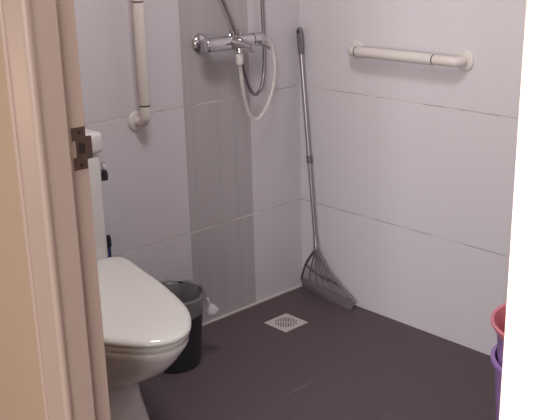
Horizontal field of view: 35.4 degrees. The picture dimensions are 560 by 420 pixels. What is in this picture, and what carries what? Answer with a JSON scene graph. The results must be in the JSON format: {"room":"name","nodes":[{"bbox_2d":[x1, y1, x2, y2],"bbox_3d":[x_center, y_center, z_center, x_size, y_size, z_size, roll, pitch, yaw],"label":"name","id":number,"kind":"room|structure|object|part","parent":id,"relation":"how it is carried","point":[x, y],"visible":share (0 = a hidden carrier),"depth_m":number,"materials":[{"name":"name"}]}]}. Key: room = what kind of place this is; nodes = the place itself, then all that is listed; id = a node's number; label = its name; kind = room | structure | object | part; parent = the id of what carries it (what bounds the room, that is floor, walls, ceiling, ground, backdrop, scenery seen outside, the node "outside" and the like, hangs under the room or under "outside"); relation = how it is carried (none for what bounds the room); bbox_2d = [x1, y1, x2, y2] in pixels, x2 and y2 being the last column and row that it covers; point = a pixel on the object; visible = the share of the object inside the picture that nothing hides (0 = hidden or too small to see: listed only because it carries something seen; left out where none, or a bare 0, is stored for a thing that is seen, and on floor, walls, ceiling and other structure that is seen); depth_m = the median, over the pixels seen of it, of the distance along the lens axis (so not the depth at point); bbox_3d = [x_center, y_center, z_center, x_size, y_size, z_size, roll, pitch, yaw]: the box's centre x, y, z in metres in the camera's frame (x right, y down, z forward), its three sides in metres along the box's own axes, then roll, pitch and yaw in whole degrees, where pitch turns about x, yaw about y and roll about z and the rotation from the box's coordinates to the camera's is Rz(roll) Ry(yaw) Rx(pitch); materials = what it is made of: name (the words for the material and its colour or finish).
{"room":"bathroom","nodes":[
{"label":"bathroom","id":0,"kind":"room"},
{"bbox_2d":[0,27,44,419],"bbox_3d":[-0.178,-0.183,1.339,0.090,2.500,4.300,-17,24,-41],"label":"wall","id":1,"kind":"structure","parent":0,"point":[21,396],"depth_m":1.79,"materials":[{"name":"beige paint"}]},
{"bbox_2d":[0,0,559,419],"bbox_3d":[-0.057,-0.063,1.237,0.119,2.130,1.118,-17,24,-41],"label":"door frame","id":2,"kind":"structure","parent":1,"relation":"in","point":[53,149],"depth_m":1.53,"materials":[{"name":"beige paint"}]},
{"bbox_3d":[-0.365,-0.114,1.619,0.039,0.080,0.004,-17,24,-41],"label":"strike plate","id":3,"kind":"part","parent":2,"relation":"part of","materials":[{"name":"brown metal"}]},
{"bbox_2d":[74,0,301,323],"bbox_3d":[-0.470,-0.642,2.791,1.600,2.500,0.100,-17,24,-41],"label":"wall","id":4,"kind":"structure","parent":0,"point":[207,194],"depth_m":3.05,"materials":[{"name":"white tile"}]},
{"bbox_2d":[128,0,150,130],"bbox_3d":[-0.443,-0.492,2.740,0.066,0.511,0.070,-17,24,-41],"label":"grab bar","id":5,"kind":"object","parent":4,"relation":"attached to","point":[137,120],"visible":1,"depth_m":2.73,"materials":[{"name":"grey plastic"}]},
{"bbox_2d":[192,29,271,53],"bbox_3d":[-0.143,-0.565,2.941,0.256,0.081,0.178,-17,24,-41],"label":"shower mixer","id":6,"kind":"object","parent":4,"relation":"attached to","point":[249,41],"visible":1,"depth_m":2.92,"materials":[{"name":"silver metal"}]},
{"bbox_2d":[221,0,235,34],"bbox_3d":[-0.199,-0.732,2.920,0.150,0.341,0.012,-17,24,-41],"label":"shower hose","id":7,"kind":"object","parent":6,"relation":"attached to","point":[223,1],"visible":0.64,"depth_m":2.97,"materials":[{"name":"silver metal"}]},
{"bbox_2d":[236,48,241,53],"bbox_3d":[-0.137,-0.536,2.943,0.020,0.025,0.020,-17,24,-41],"label":"outlet","id":8,"kind":"object","parent":6,"relation":"attached to","point":[238,50],"depth_m":2.94,"materials":[{"name":"silver metal"}]},
{"bbox_2d":[236,53,243,64],"bbox_3d":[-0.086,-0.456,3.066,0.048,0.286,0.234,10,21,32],"label":"connector","id":9,"kind":"object","parent":6,"relation":"attached to","point":[239,57],"visible":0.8,"depth_m":2.94,"materials":[{"name":"white plastic"}]},
{"bbox_3d":[-0.120,-0.553,2.913,0.062,0.042,0.103,-17,24,-41],"label":"spout","id":10,"kind":"part","parent":6,"relation":"part of","materials":[{"name":"silver metal"}]},
{"bbox_2d":[242,0,265,95],"bbox_3d":[-0.094,-0.657,3.012,0.020,0.541,0.184,7,20,24],"label":"shower hose","id":11,"kind":"object","parent":6,"relation":"attached to","point":[252,92],"visible":0.84,"depth_m":3.09,"materials":[{"name":"silver metal"}]},
{"bbox_3d":[-0.080,-0.588,3.022,0.047,0.047,0.047,-17,24,-41],"label":"handle","id":12,"kind":"part","parent":6,"relation":"part of","materials":[{"name":"silver metal"}]},
{"bbox_3d":[-0.051,-0.565,2.999,0.056,0.035,0.014,11,21,33],"label":"lever","id":13,"kind":"part","parent":6,"relation":"part of","materials":[{"name":"silver metal"}]},
{"bbox_2d":[202,284,301,325],"bbox_3d":[-0.447,0.472,3.072,1.500,0.006,0.006,-17,24,-41],"label":"trim","id":14,"kind":"structure","parent":4,"relation":"attached to","point":[296,287],"depth_m":3.38,"materials":[{"name":"grey"}]},
{"bbox_2d":[139,287,495,419],"bbox_3d":[0.236,0.749,2.339,1.600,0.100,2.080,-17,24,-41],"label":"floor","id":15,"kind":"structure","parent":0,"point":[358,363],"depth_m":2.85,"materials":[{"name":"tile"}]},
{"bbox_2d":[85,128,190,419],"bbox_3d":[-0.489,0.251,2.401,0.529,0.838,0.774,-17,24,-41],"label":"toilet","id":16,"kind":"object","parent":15,"relation":"on","point":[146,327],"visible":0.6,"depth_m":2.25,"materials":[{"name":"white ceramic"}]},
{"bbox_3d":[-0.724,-0.169,2.456,0.414,0.062,0.199,-17,24,-41],"label":"cistern lid","id":17,"kind":"part","parent":16,"relation":"part of","materials":[{"name":"white ceramic"}]},
{"bbox_3d":[-0.526,-0.125,2.578,0.025,0.036,0.036,-17,24,-41],"label":"flush lever","id":18,"kind":"part","parent":16,"relation":"part of","materials":[{"name":"silver metal"}]},
{"bbox_3d":[-0.454,0.247,2.303,0.454,0.025,0.592,-17,24,-41],"label":"lid","id":19,"kind":"part","parent":16,"relation":"part of","materials":[{"name":"white plastic"}]},
{"bbox_3d":[-0.454,0.268,2.310,0.446,0.016,0.584,-17,24,-41],"label":"seat","id":20,"kind":"part","parent":16,"relation":"part of","materials":[{"name":"white plastic"}]},
{"bbox_3d":[-0.468,0.471,2.396,0.438,0.421,0.630,-17,24,-41],"label":"bowl","id":21,"kind":"part","parent":16,"relation":"part of","materials":[{"name":"white ceramic"}]},
{"bbox_2d":[160,281,204,373],"bbox_3d":[-0.354,0.393,2.914,0.218,0.250,0.218,-17,24,-41],"label":"waste bin","id":22,"kind":"object","parent":15,"relation":"on","point":[192,295],"visible":0.44,"depth_m":2.88,"materials":[{"name":"grey plastic"}]},
{"bbox_2d":[206,297,218,316],"bbox_3d":[-0.355,0.338,2.897,0.232,0.156,0.230,11,21,33],"label":"liner","id":23,"kind":"object","parent":22,"relation":"in","point":[212,310],"visible":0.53,"depth_m":2.90,"materials":[{"name":"grey plastic"}]},
{"bbox_2d":[264,313,307,331],"bbox_3d":[0.022,0.414,3.228,0.115,0.003,0.115,-17,24,-41],"label":"floor drain","id":24,"kind":"object","parent":15,"relation":"on","point":[286,322],"visible":1,"depth_m":3.22,"materials":[{"name":"silver metal"}]},
{"bbox_2d":[296,27,356,309],"bbox_3d":[0.170,-0.146,3.275,0.028,1.036,0.307,-16,23,-39],"label":"broom","id":25,"kind":"object","parent":15,"relation":"on","point":[340,300],"visible":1,"depth_m":3.36,"materials":[{"name":"grey plastic"}]},
{"bbox_2d":[313,235,318,252],"bbox_3d":[0.140,0.132,3.404,0.025,0.070,0.027,-17,24,-41],"label":"socket","id":26,"kind":"object","parent":25,"relation":"attached to","point":[315,237],"depth_m":3.40,"materials":[{"name":"silver metal"}]},
{"bbox_3d":[0.183,0.325,3.420,0.024,0.050,0.293,-16,23,-39],"label":"blade","id":27,"kind":"part","parent":25,"relation":"part of","materials":[{"name":"grey plastic"}]},
{"bbox_2d":[490,344,501,419],"bbox_3d":[0.690,0.535,2.275,0.298,0.330,0.298,-17,24,-41],"label":"bucket","id":28,"kind":"object","parent":15,"relation":"on","point":[493,357],"visible":0.19,"depth_m":2.24,"materials":[{"name":"purple plastic"}]},
{"bbox_2d":[490,302,506,366],"bbox_3d":[0.689,0.476,2.256,0.310,0.413,0.310,-17,24,-41],"label":"pail","id":29,"kind":"object","parent":28,"relation":"in","point":[498,316],"visible":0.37,"depth_m":2.23,"materials":[{"name":"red plastic"}]},
{"bbox_2d":[299,0,525,354],"bbox_3d":[0.861,-0.574,2.496,0.100,2.500,2.180,-17,24,-41],"label":"wall","id":30,"kind":"structure","parent":0,"point":[413,165],"depth_m":3.00,"materials":[{"name":"white tile"}]},
{"bbox_2d":[347,40,473,70],"bbox_3d":[0.404,-0.509,2.896,0.063,0.067,0.519,-17,24,-41],"label":"grab bar","id":31,"kind":"object","parent":30,"relation":"attached to","point":[464,60],"visible":1,"depth_m":2.83,"materials":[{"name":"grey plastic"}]}
]}

